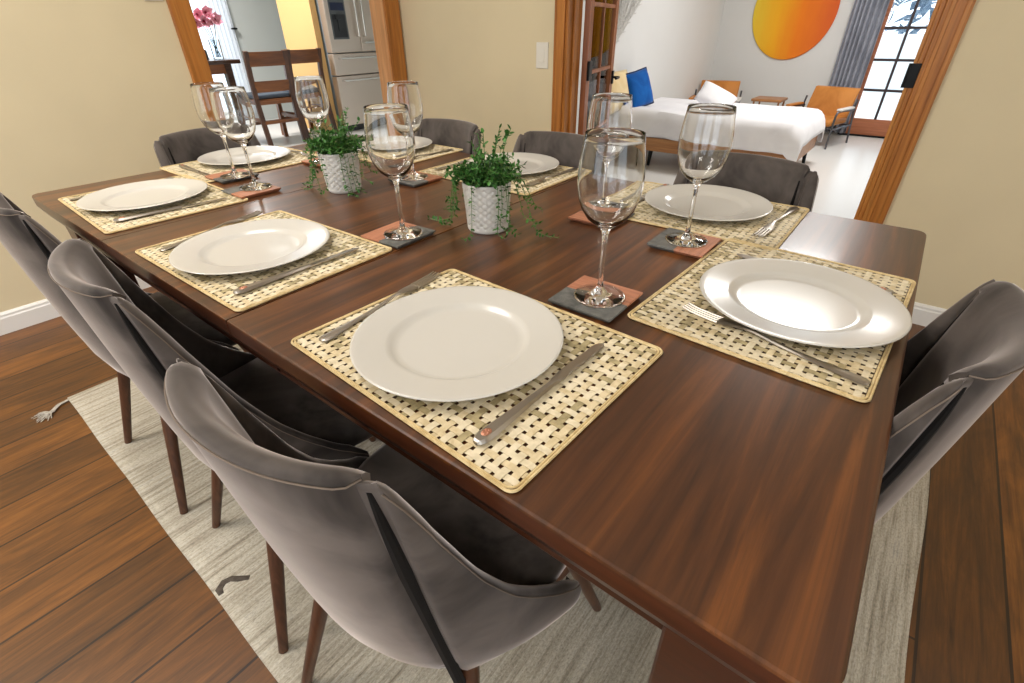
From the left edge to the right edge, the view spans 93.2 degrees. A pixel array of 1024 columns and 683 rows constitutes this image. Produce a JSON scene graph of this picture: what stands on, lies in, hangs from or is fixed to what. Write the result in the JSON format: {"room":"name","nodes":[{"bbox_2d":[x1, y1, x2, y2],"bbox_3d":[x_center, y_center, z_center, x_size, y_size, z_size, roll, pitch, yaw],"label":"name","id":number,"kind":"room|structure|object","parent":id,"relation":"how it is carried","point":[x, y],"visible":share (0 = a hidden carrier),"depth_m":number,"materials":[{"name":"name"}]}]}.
{"room":"dining room","nodes":[
{"label":"dining room","id":0,"kind":"room"},
{"bbox_2d":[0,0,405,311],"bbox_3d":[-2.396,-1.184,1.643,0.130,2.600,5.380,23,40,31],"label":"wall","id":1,"kind":"structure","parent":0,"point":[88,88],"depth_m":2.22,"materials":[{"name":"paint"}]},
{"bbox_2d":[0,275,151,335],"bbox_3d":[-2.776,0.207,1.806,0.016,0.098,3.655,23,40,31],"label":"baseboard","id":2,"kind":"structure","parent":1,"relation":"attached to","point":[24,316],"depth_m":2.30,"materials":[{"name":"white paint"}]},
{"bbox_2d":[166,0,407,82],"bbox_3d":[-1.212,-1.767,2.919,0.020,2.160,1.447,23,40,31],"label":"trim","id":3,"kind":"structure","parent":1,"relation":"attached to","point":[184,22],"depth_m":2.50,"materials":[{"name":"brown wood"}]},
{"bbox_2d":[369,0,392,102],"bbox_3d":[-1.280,-1.748,2.974,0.139,2.070,1.255,23,40,31],"label":"trim","id":4,"kind":"structure","parent":1,"relation":"attached to","point":[377,11],"depth_m":3.34,"materials":[{"name":"brown wood"}]},
{"bbox_2d":[226,0,293,119],"bbox_3d":[-4.800,-3.945,5.938,0.130,2.600,6.800,23,40,31],"label":"wall","id":5,"kind":"structure","parent":0,"point":[258,23],"depth_m":7.12,"materials":[{"name":"grey paint"}]},
{"bbox_2d":[206,0,258,117],"bbox_3d":[-3.974,-4.301,6.699,0.043,2.250,0.293,23,40,31],"label":"sheer curtain","id":6,"kind":"object","parent":5,"relation":"hanging from","point":[227,38],"visible":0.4,"depth_m":6.77,"materials":[{"name":"white fabric"}]},
{"bbox_2d":[276,0,338,130],"bbox_3d":[-2.680,-4.057,6.068,0.720,2.600,0.080,23,40,31],"label":"wall","id":7,"kind":"structure","parent":0,"point":[298,18],"depth_m":6.12,"materials":[{"name":"yellow paint"}]},
{"bbox_2d":[0,118,1023,682],"bbox_3d":[-0.872,-1.171,4.067,11.030,0.100,10.430,23,40,31],"label":"floor","id":8,"kind":"structure","parent":0,"point":[94,589],"depth_m":1.30,"materials":[{"name":"brown wood"}]},
{"bbox_2d":[207,58,240,85],"bbox_3d":[-3.814,-2.685,5.536,0.930,0.905,1.250,23,40,31],"label":"table","id":9,"kind":"object","parent":8,"relation":"on","point":[222,66],"visible":0.24,"depth_m":5.42,"materials":[{"name":"brown wood"}]},
{"bbox_2d":[193,5,223,59],"bbox_3d":[-3.328,-3.389,5.313,0.157,0.507,0.306,23,40,31],"label":"flower vase","id":10,"kind":"object","parent":9,"relation":"on","point":[205,17],"visible":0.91,"depth_m":5.25,"materials":[{"name":"pink plant"}]},
{"bbox_2d":[242,50,306,145],"bbox_3d":[-2.928,-2.925,5.813,0.579,0.992,0.480,27,42,36],"label":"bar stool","id":11,"kind":"object","parent":8,"relation":"on","point":[273,91],"visible":0.86,"depth_m":5.63,"materials":[{"name":"brown wood"}]},
{"bbox_2d":[276,48,337,138],"bbox_3d":[-2.706,-3.188,6.213,0.579,0.992,0.480,21,39,30],"label":"bar stool","id":12,"kind":"object","parent":8,"relation":"on","point":[303,55],"visible":0.32,"depth_m":5.97,"materials":[{"name":"brown wood"}]},
{"bbox_2d":[314,0,382,131],"bbox_3d":[-2.246,-3.898,6.557,0.838,1.790,0.920,23,40,31],"label":"refrigerator","id":13,"kind":"object","parent":8,"relation":"on","point":[346,29],"visible":0.54,"depth_m":6.26,"materials":[{"name":"grey metal"}]},
{"bbox_2d":[32,344,929,682],"bbox_3d":[-0.203,0.311,1.670,2.598,0.012,1.762,23,40,31],"label":"rug","id":14,"kind":"object","parent":8,"relation":"on","point":[612,644],"visible":0.14,"depth_m":1.16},
{"bbox_2d":[0,192,249,513],"bbox_3d":[-0.982,-0.046,1.436,0.498,0.872,0.534,23,40,32],"label":"dining chair","id":15,"kind":"object","parent":14,"relation":"on","point":[31,245],"visible":0.34,"depth_m":1.17,"materials":[{"name":"grey fabric"}]},
{"bbox_2d":[154,127,260,168],"bbox_3d":[-0.940,-0.326,1.865,0.534,0.872,0.498,23,40,31],"label":"dining chair","id":16,"kind":"object","parent":14,"relation":"on","point":[184,146],"visible":0.13,"depth_m":1.73,"materials":[{"name":"grey fabric"}]},
{"bbox_2d":[47,238,375,653],"bbox_3d":[-0.509,0.151,1.123,0.534,0.872,0.498,-29,42,-36],"label":"dining chair","id":17,"kind":"object","parent":14,"relation":"on","point":[144,338],"visible":0.58,"depth_m":0.93,"materials":[{"name":"grey fabric"}]},
{"bbox_2d":[164,358,600,682],"bbox_3d":[-0.122,0.327,0.844,0.498,0.872,0.534,20,38,28],"label":"dining chair","id":18,"kind":"object","parent":14,"relation":"on","point":[408,566],"visible":0.94,"depth_m":0.53,"materials":[{"name":"grey fabric"}]},
{"bbox_2d":[414,118,480,154],"bbox_3d":[-0.371,-0.379,1.935,0.498,0.872,0.534,23,40,31],"label":"dining chair","id":19,"kind":"object","parent":14,"relation":"on","point":[454,133],"visible":0.2,"depth_m":1.87,"materials":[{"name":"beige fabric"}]},
{"bbox_2d":[32,135,925,682],"bbox_3d":[-0.226,0.004,1.417,2.001,0.785,1.108,23,40,31],"label":"dining table","id":20,"kind":"object","parent":14,"relation":"on","point":[729,503],"visible":0.49,"depth_m":0.54,"materials":[{"name":"brown wood"}]},
{"bbox_2d":[58,175,247,233],"bbox_3d":[-0.967,-0.382,1.301,0.430,0.003,0.326,24,41,33],"label":"placemat","id":21,"kind":"object","parent":20,"relation":"on","point":[199,197],"visible":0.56,"depth_m":1.22,"materials":[{"name":"wicker"}]},
{"bbox_2d":[69,177,172,200],"bbox_3d":[-1.109,-0.440,1.384,0.022,0.009,0.264,20,38,28],"label":"fork","id":22,"kind":"object","parent":21,"relation":"on","point":[76,198],"visible":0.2,"depth_m":1.31,"materials":[{"name":"silver metal"}]},
{"bbox_2d":[76,178,207,210],"bbox_3d":[-0.978,-0.389,1.294,0.295,0.017,0.295,23,40,31],"label":"dinner plate","id":23,"kind":"object","parent":21,"relation":"on","point":[149,193],"visible":1,"depth_m":1.31,"materials":[{"name":"grey ceramic"}]},
{"bbox_2d":[113,197,227,222],"bbox_3d":[-0.848,-0.334,1.213,0.254,0.009,0.020,-29,42,-36],"label":"knife","id":24,"kind":"object","parent":21,"relation":"on","point":[125,218],"visible":1,"depth_m":1.19,"materials":[{"name":"silver metal"}]},
{"bbox_2d":[205,168,258,183],"bbox_3d":[-0.861,-0.508,1.488,0.113,0.009,0.113,23,40,31],"label":"coaster","id":25,"kind":"object","parent":20,"relation":"on","point":[216,177],"visible":0.7,"depth_m":1.47,"materials":[{"name":"grey stone"}]},
{"bbox_2d":[190,82,249,178],"bbox_3d":[-0.843,-0.609,1.405,0.094,0.249,0.094,23,40,31],"label":"wine glass","id":26,"kind":"object","parent":25,"relation":"on","point":[200,91],"visible":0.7,"depth_m":1.34,"materials":[{"name":"clear glass"}]},
{"bbox_2d":[159,146,317,182],"bbox_3d":[-0.910,-0.614,1.655,0.326,0.003,0.430,23,40,31],"label":"placemat","id":27,"kind":"object","parent":20,"relation":"on","point":[297,157],"visible":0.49,"depth_m":1.60,"materials":[{"name":"wicker"}]},
{"bbox_2d":[179,164,210,174],"bbox_3d":[-1.000,-0.542,1.536,0.254,0.009,0.020,24,40,32],"label":"knife","id":28,"kind":"object","parent":27,"relation":"on","point":[180,165],"visible":1,"depth_m":1.55,"materials":[{"name":"silver metal"}]},
{"bbox_2d":[197,146,290,164],"bbox_3d":[-0.925,-0.642,1.682,0.295,0.017,0.295,23,40,31],"label":"dinner plate","id":29,"kind":"object","parent":27,"relation":"on","point":[256,154],"visible":0.92,"depth_m":1.71,"materials":[{"name":"grey ceramic"}]},
{"bbox_2d":[290,149,317,157],"bbox_3d":[-0.782,-0.691,1.764,0.264,0.009,0.022,26,42,35],"label":"fork","id":30,"kind":"object","parent":27,"relation":"on","point":[302,153],"visible":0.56,"depth_m":1.73,"materials":[{"name":"silver metal"}]},
{"bbox_2d":[221,181,280,198],"bbox_3d":[-0.729,-0.423,1.354,0.113,0.009,0.113,23,40,31],"label":"coaster","id":31,"kind":"object","parent":20,"relation":"on","point":[234,191],"visible":0.7,"depth_m":1.33,"materials":[{"name":"grey stone"}]},
{"bbox_2d":[209,86,271,190],"bbox_3d":[-0.723,-0.539,1.295,0.094,0.249,0.094,23,40,31],"label":"wine glass","id":32,"kind":"object","parent":31,"relation":"on","point":[234,115],"visible":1,"depth_m":1.24,"materials":[{"name":"clear glass"}]},
{"bbox_2d":[135,210,391,311],"bbox_3d":[-0.509,-0.187,0.991,0.430,0.003,0.326,22,40,31],"label":"placemat","id":33,"kind":"object","parent":20,"relation":"on","point":[358,258],"visible":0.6,"depth_m":0.91,"materials":[{"name":"wicker"}]},
{"bbox_2d":[159,210,262,250],"bbox_3d":[-0.669,-0.255,1.089,0.022,0.009,0.264,12,35,19],"label":"fork","id":34,"kind":"object","parent":33,"relation":"on","point":[256,213],"visible":0.91,"depth_m":1.11,"materials":[{"name":"silver metal"}]},
{"bbox_2d":[169,219,329,274],"bbox_3d":[-0.523,-0.193,0.982,0.295,0.017,0.295,23,40,31],"label":"dinner plate","id":35,"kind":"object","parent":33,"relation":"on","point":[257,245],"visible":1,"depth_m":0.98,"materials":[{"name":"grey ceramic"}]},
{"bbox_2d":[233,247,358,294],"bbox_3d":[-0.391,-0.137,0.900,0.020,0.009,0.254,23,40,32],"label":"knife","id":36,"kind":"object","parent":33,"relation":"on","point":[241,290],"visible":1,"depth_m":0.87,"materials":[{"name":"silver metal"}]},
{"bbox_2d":[301,157,320,166],"bbox_3d":[-0.634,-0.613,1.644,0.113,0.009,0.113,23,40,31],"label":"coaster","id":37,"kind":"object","parent":20,"relation":"on","point":[307,160],"visible":0.2,"depth_m":1.63,"materials":[{"name":"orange stone"}]},
{"bbox_2d":[294,76,328,163],"bbox_3d":[-0.625,-0.709,1.554,0.094,0.249,0.094,23,40,31],"label":"wine glass","id":38,"kind":"object","parent":37,"relation":"on","point":[311,93],"visible":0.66,"depth_m":1.49,"materials":[{"name":"clear glass"}]},
{"bbox_2d":[301,107,378,196],"bbox_3d":[-0.481,-0.517,1.312,0.228,0.206,0.201,-5,33,-7],"label":"potted plant","id":39,"kind":"object","parent":20,"relation":"on","point":[339,160],"visible":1,"depth_m":1.29,"materials":[{"name":"green plant"}]},
{"bbox_2d":[361,221,435,248],"bbox_3d":[-0.246,-0.232,1.050,0.113,0.009,0.113,20,39,29],"label":"coaster","id":40,"kind":"object","parent":20,"relation":"on","point":[376,235],"visible":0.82,"depth_m":1.03,"materials":[{"name":"grey stone"}]},
{"bbox_2d":[363,103,422,239],"bbox_3d":[-0.235,-0.336,0.973,0.094,0.249,0.094,23,40,31],"label":"wine glass","id":41,"kind":"object","parent":40,"relation":"on","point":[388,128],"visible":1,"depth_m":0.91,"materials":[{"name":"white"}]},
{"bbox_2d":[358,144,462,162],"bbox_3d":[-0.444,-0.707,1.790,0.430,0.003,0.326,23,40,31],"label":"placemat","id":42,"kind":"object","parent":20,"relation":"on","point":[436,148],"visible":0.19,"depth_m":1.75,"materials":[{"name":"wicker"}]},
{"bbox_2d":[358,136,431,150],"bbox_3d":[-0.447,-0.738,1.819,0.295,0.017,0.295,23,40,31],"label":"dinner plate","id":43,"kind":"object","parent":42,"relation":"on","point":[420,142],"visible":0.26,"depth_m":1.84,"materials":[{"name":"grey ceramic"}]},
{"bbox_2d":[414,149,452,157],"bbox_3d":[-0.306,-0.654,1.697,0.022,0.009,0.264,24,40,32],"label":"fork","id":44,"kind":"object","parent":42,"relation":"on","point":[446,149],"visible":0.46,"depth_m":1.72,"materials":[{"name":"silver metal"}]},
{"bbox_2d":[388,171,441,186],"bbox_3d":[-0.287,-0.481,1.434,0.113,0.009,0.113,23,40,31],"label":"coaster","id":45,"kind":"object","parent":20,"relation":"on","point":[431,178],"visible":0.61,"depth_m":1.40,"materials":[{"name":"grey stone"}]},
{"bbox_2d":[387,81,427,180],"bbox_3d":[-0.292,-0.591,1.367,0.094,0.249,0.094,23,40,31],"label":"wine glass","id":46,"kind":"object","parent":45,"relation":"on","point":[404,92],"visible":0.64,"depth_m":1.30,"materials":[{"name":"clear glass"}]},
{"bbox_2d":[291,269,662,492],"bbox_3d":[-0.056,0.006,0.685,0.430,0.003,0.326,25,41,33],"label":"placemat","id":47,"kind":"object","parent":20,"relation":"on","point":[519,458],"visible":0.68,"depth_m":0.58,"materials":[{"name":"wicker"}]},
{"bbox_2d":[319,271,440,341],"bbox_3d":[-0.205,-0.064,0.787,0.022,0.009,0.264,18,38,27],"label":"fork","id":48,"kind":"object","parent":47,"relation":"on","point":[430,277],"visible":0.99,"depth_m":0.78,"materials":[{"name":"silver metal"}]},
{"bbox_2d":[350,286,563,401],"bbox_3d":[-0.075,-0.005,0.685,0.295,0.017,0.295,23,40,31],"label":"dinner plate","id":49,"kind":"object","parent":47,"relation":"on","point":[456,343],"visible":1,"depth_m":0.67,"materials":[{"name":"grey ceramic"}]},
{"bbox_2d":[473,343,603,445],"bbox_3d":[0.044,0.055,0.596,0.020,0.009,0.254,25,41,34],"label":"knife","id":50,"kind":"object","parent":47,"relation":"on","point":[486,434],"visible":1,"depth_m":0.57,"materials":[{"name":"silver metal"}]},
{"bbox_2d":[427,123,557,240],"bbox_3d":[-0.044,-0.342,1.024,0.193,0.217,0.282,-20,38,-27],"label":"potted plant","id":51,"kind":"object","parent":20,"relation":"on","point":[486,186],"visible":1,"depth_m":1.02,"materials":[{"name":"green plant"}]},
{"bbox_2d":[419,153,577,194],"bbox_3d":[-0.029,-0.531,1.510,0.430,0.003,0.326,23,40,31],"label":"placemat","id":52,"kind":"object","parent":20,"relation":"on","point":[550,181],"visible":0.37,"depth_m":1.45,"materials":[{"name":"wicker"}]},
{"bbox_2d":[434,154,486,169],"bbox_3d":[-0.163,-0.595,1.600,0.020,0.009,0.254,24,40,33],"label":"knife","id":53,"kind":"object","parent":52,"relation":"on","point":[460,162],"visible":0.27,"depth_m":1.56,"materials":[{"name":"silver metal"}]},
{"bbox_2d":[466,152,558,174],"bbox_3d":[0.002,-0.561,1.538,0.295,0.017,0.295,23,40,31],"label":"dinner plate","id":54,"kind":"object","parent":52,"relation":"on","point":[536,163],"visible":0.51,"depth_m":1.57,"materials":[{"name":"grey ceramic"}]},
{"bbox_2d":[522,168,576,186],"bbox_3d":[0.116,-0.491,1.437,0.022,0.009,0.264,24,41,33],"label":"fork","id":55,"kind":"object","parent":52,"relation":"on","point":[539,180],"visible":0.94,"depth_m":1.41,"materials":[{"name":"silver metal"}]},
{"bbox_2d":[548,275,642,322],"bbox_3d":[0.138,-0.071,0.795,0.113,0.009,0.113,23,40,31],"label":"coaster","id":56,"kind":"object","parent":20,"relation":"on","point":[565,298],"visible":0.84,"depth_m":0.78,"materials":[{"name":"grey slate"},{"name":"terracotta"}]},
{"bbox_2d":[574,127,645,307],"bbox_3d":[0.141,-0.178,0.722,0.094,0.249,0.094,23,40,31],"label":"wine glass","id":57,"kind":"object","parent":56,"relation":"on","point":[612,164],"visible":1,"depth_m":0.66,"materials":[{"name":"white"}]},
{"bbox_2d":[568,210,634,225],"bbox_3d":[0.209,-0.292,1.133,0.113,0.009,0.113,23,40,31],"label":"coaster","id":58,"kind":"object","parent":20,"relation":"on","point":[580,217],"visible":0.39,"depth_m":1.12,"materials":[{"name":"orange stone"}]},
{"bbox_2d":[587,93,631,129],"bbox_3d":[0.211,-0.411,1.080,0.094,0.249,0.094,23,40,31],"label":"wine glass","id":59,"kind":"object","parent":58,"relation":"on","point":[606,109],"visible":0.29,"depth_m":1.00,"materials":[{"name":"clear glass"}]},
{"bbox_2d":[647,227,721,258],"bbox_3d":[0.353,-0.203,0.993,0.113,0.009,0.113,23,40,31],"label":"coaster","id":60,"kind":"object","parent":20,"relation":"on","point":[659,242],"visible":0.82,"depth_m":0.97,"materials":[{"name":"grey stone"}]},
{"bbox_2d":[665,103,736,247],"bbox_3d":[0.355,-0.312,0.923,0.094,0.249,0.094,23,40,31],"label":"wine glass","id":61,"kind":"object","parent":60,"relation":"on","point":[706,137],"visible":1,"depth_m":0.86,"materials":[{"name":"clear glass"}]},
{"bbox_2d":[627,181,808,249],"bbox_3d":[0.453,-0.320,1.176,0.430,0.003,0.326,23,40,31],"label":"placemat","id":62,"kind":"object","parent":20,"relation":"on","point":[741,234],"visible":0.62,"depth_m":1.09,"materials":[{"name":"wicker"}]},
{"bbox_2d":[640,184,668,199],"bbox_3d":[0.349,-0.382,1.263,0.020,0.009,0.254,25,41,33],"label":"knife","id":63,"kind":"object","parent":62,"relation":"on","point":[642,196],"visible":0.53,"depth_m":1.26,"materials":[{"name":"silver metal"}]},
{"bbox_2d":[645,184,772,220],"bbox_3d":[0.476,-0.338,1.185,0.295,0.017,0.295,23,40,31],"label":"dinner plate","id":64,"kind":"object","parent":62,"relation":"on","point":[713,202],"visible":0.98,"depth_m":1.19,"materials":[{"name":"grey ceramic"}]},
{"bbox_2d":[753,206,798,236],"bbox_3d":[0.602,-0.274,1.094,0.022,0.009,0.264,26,42,35],"label":"fork","id":65,"kind":"object","parent":62,"relation":"on","point":[769,227],"visible":1,"depth_m":1.06,"materials":[{"name":"silver metal"}]},
{"bbox_2d":[628,238,915,402],"bbox_3d":[0.439,-0.072,0.795,0.326,0.003,0.430,25,41,34],"label":"placemat","id":66,"kind":"object","parent":20,"relation":"on","point":[796,373],"visible":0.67,"depth_m":0.71,"materials":[{"name":"wicker"}]},
{"bbox_2d":[682,302,870,384],"bbox_3d":[0.359,-0.004,0.683,0.022,0.009,0.264,-24,40,-32],"label":"fork","id":67,"kind":"object","parent":66,"relation":"on","point":[693,309],"visible":1,"depth_m":0.68,"materials":[{"name":"silver metal"}]},
{"bbox_2d":[699,258,911,347],"bbox_3d":[0.451,-0.066,0.767,0.295,0.017,0.295,23,40,31],"label":"dinner plate","id":68,"kind":"object","parent":66,"relation":"on","point":[796,301],"visible":1,"depth_m":0.76,"materials":[{"name":"grey ceramic"}]},
{"bbox_2d":[737,253,893,294],"bbox_3d":[0.529,-0.124,0.862,0.254,0.009,0.020,26,41,34],"label":"knife","id":69,"kind":"object","parent":66,"relation":"on","point":[890,291],"visible":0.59,"depth_m":0.92,"materials":[{"name":"silver metal"}]},
{"bbox_2d":[513,131,583,171],"bbox_3d":[0.032,-0.216,1.677,0.498,0.872,0.534,23,40,31],"label":"dining chair","id":70,"kind":"object","parent":14,"relation":"on","point":[565,147],"visible":0.1,"depth_m":1.63,"materials":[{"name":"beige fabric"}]},
{"bbox_2d":[673,152,818,211],"bbox_3d":[0.505,-0.030,1.381,0.498,0.872,0.534,23,40,31],"label":"dining chair","id":71,"kind":"object","parent":14,"relation":"on","point":[777,180],"visible":0.17,"depth_m":1.28,"materials":[{"name":"grey fabric"}]},
{"bbox_2d":[556,279,1023,581],"bbox_3d":[0.430,0.253,0.947,0.534,0.872,0.498,27,42,36],"label":"dining chair","id":72,"kind":"object","parent":14,"relation":"on","point":[961,362],"visible":0.3,"depth_m":0.60,"materials":[{"name":"grey fabric"}]},
{"bbox_2d":[689,80,741,102],"bbox_3d":[2.609,-3.027,6.247,0.604,0.564,0.582,14,36,22],"label":"armchair","id":73,"kind":"object","parent":8,"relation":"on","point":[732,87],"visible":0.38,"depth_m":6.24,"materials":[{"name":"orange leather"}]},
{"bbox_2d":[632,97,824,165],"bbox_3d":[1.983,-2.047,4.790,1.778,0.522,1.157,23,40,31],"label":"bed","id":74,"kind":"object","parent":8,"relation":"on","point":[784,132],"visible":0.62,"depth_m":4.32,"materials":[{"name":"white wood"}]},
{"bbox_2d":[611,70,628,93],"bbox_3d":[1.012,-2.386,4.623,0.166,0.346,0.460,23,40,31],"label":"pillow","id":75,"kind":"object","parent":74,"relation":"on","point":[620,85],"visible":0.32,"depth_m":4.54,"materials":[{"name":"beige fabric"}]},
{"bbox_2d":[626,67,653,107],"bbox_3d":[1.244,-2.474,4.744,0.393,0.368,0.167,-24,40,-32],"label":"cushion","id":76,"kind":"object","parent":74,"relation":"on","point":[639,85],"visible":0.78,"depth_m":4.69,"materials":[{"name":"blue fabric"}]},
{"bbox_2d":[694,80,736,104],"bbox_3d":[2.025,-2.419,4.809,0.401,0.300,0.180,13,36,21],"label":"pillow","id":77,"kind":"object","parent":74,"relation":"on","point":[710,92],"visible":0.68,"depth_m":4.76,"materials":[{"name":"white fabric"}]},
{"bbox_2d":[751,96,787,105],"bbox_3d":[3.171,-2.821,6.056,0.340,0.410,0.340,23,40,31],"label":"side table","id":78,"kind":"object","parent":8,"relation":"on","point":[759,99],"visible":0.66,"depth_m":5.89,"materials":[{"name":"brown wood"}]},
{"bbox_2d":[786,85,860,149],"bbox_3d":[3.517,-2.578,5.539,0.581,0.564,0.604,-23,39,-31],"label":"armchair","id":79,"kind":"object","parent":8,"relation":"on","point":[836,103],"visible":0.7,"depth_m":5.50,"materials":[{"name":"orange leather"}]},
{"bbox_2d":[576,0,724,133],"bbox_3d":[1.229,-3.257,4.757,0.130,2.600,4.980,23,40,31],"label":"wall","id":80,"kind":"structure","parent":0,"point":[676,41],"depth_m":5.46,"materials":[{"name":"white paint"}]},
{"bbox_2d":[616,0,641,42],"bbox_3d":[0.927,-3.065,4.255,0.034,0.899,1.340,23,40,31],"label":"art","id":81,"kind":"object","parent":80,"relation":"attached to","point":[622,13],"visible":0.3,"depth_m":4.46,"materials":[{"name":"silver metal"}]},
{"bbox_2d":[398,0,1023,308],"bbox_3d":[1.344,-1.441,1.961,5.260,2.600,0.130,23,40,31],"label":"wall","id":82,"kind":"structure","parent":0,"point":[961,185],"depth_m":2.05,"materials":[{"name":"paint"}]},
{"bbox_2d":[536,42,548,68],"bbox_3d":[0.174,-1.659,2.806,0.084,0.132,0.012,23,40,31],"label":"light switch","id":83,"kind":"object","parent":82,"relation":"attached to","point":[542,48],"visible":1,"depth_m":2.80,"materials":[{"name":"white plastic"}]},
{"bbox_2d":[578,0,619,134],"bbox_3d":[0.560,-1.836,3.085,0.166,2.030,0.713,13,35,20],"label":"door","id":84,"kind":"structure","parent":82,"relation":"in","point":[601,16],"depth_m":3.03,"materials":[{"name":"brown wood"}]},
{"bbox_2d":[561,0,947,219],"bbox_3d":[0.983,-1.367,2.349,1.645,2.062,0.150,23,40,31],"label":"trim","id":85,"kind":"structure","parent":82,"relation":"attached to","point":[574,8],"depth_m":2.21,"materials":[{"name":"brown wood"}]},
{"bbox_2d":[551,0,975,223],"bbox_3d":[0.942,-1.363,2.271,1.790,2.140,0.026,23,40,31],"label":"trim","id":86,"kind":"structure","parent":82,"relation":"attached to","point":[954,18],"depth_m":1.97,"materials":[{"name":"brown wood"}]},
{"bbox_2d":[912,302,946,326],"bbox_3d":[2.524,0.145,1.793,2.185,0.098,0.016,23,40,31],"label":"baseboard","id":87,"kind":"structure","parent":82,"relation":"attached to","point":[923,314],"depth_m":2.21,"materials":[{"name":"white paint"}]},
{"bbox_2d":[710,0,854,133],"bbox_3d":[4.463,-3.577,5.182,4.310,2.600,0.157,23,40,31],"label":"wall","id":88,"kind":"structure","parent":0,"point":[738,57],"depth_m":6.07,"materials":[{"name":"white paint"}]},
{"bbox_2d":[837,133,884,138],"bbox_3d":[4.527,-2.432,5.788,1.110,0.020,0.020,23,40,31],"label":"trim","id":89,"kind":"structure","parent":88,"relation":"attached to","point":[871,136],"depth_m":5.93,"materials":[{"name":"brown wood"}]},
{"bbox_2d":[845,0,926,136],"bbox_3d":[4.558,-3.335,5.267,0.990,2.100,0.050,23,40,31],"label":"door","id":90,"kind":"structure","parent":88,"relation":"in","point":[863,126],"depth_m":5.71,"materials":[{"name":"brown wood"}]},
{"bbox_3d":[4.352,-4.443,4.555,1.600,0.023,0.100,23,40,31],"label":"curtain rod","id":91,"kind":"object","parent":88,"relation":"attached to","visible":0},
{"bbox_2d":[825,0,889,132],"bbox_3d":[3.961,-3.595,5.423,0.345,2.320,0.074,23,40,31],"label":"curtain","id":92,"kind":"object","parent":91,"relation":"hanging from","point":[866,18],"visible":0.72,"depth_m":5.54,"materials":[{"name":"grey fabric"}]},
{"label":"outside","id":93,"kind":"structure","parent":0,"visible":0},
{"bbox_2d":[854,100,897,119],"bbox_3d":[6.743,-3.801,7.995,12.000,0.100,6.400,23,40,31],"label":"paving","id":94,"kind":"object","parent":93,"point":[866,108],"depth_m":7.88,"materials":[{"name":"white"}]},
{"bbox_2d":[860,34,923,101],"bbox_3d":[7.230,-4.619,8.214,12.000,1.020,0.200,23,40,31],"label":"wall","id":95,"kind":"structure","parent":94,"relation":"on","point":[889,46],"depth_m":8.48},
{"bbox_2d":[884,0,936,33],"bbox_3d":[8.482,-5.705,7.539,8.325,3.549,1.113,23,40,31],"label":"hedge","id":96,"kind":"object","parent":94,"relation":"on","point":[925,5],"visible":0.12,"depth_m":8.55,"materials":[{"name":"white plant"}]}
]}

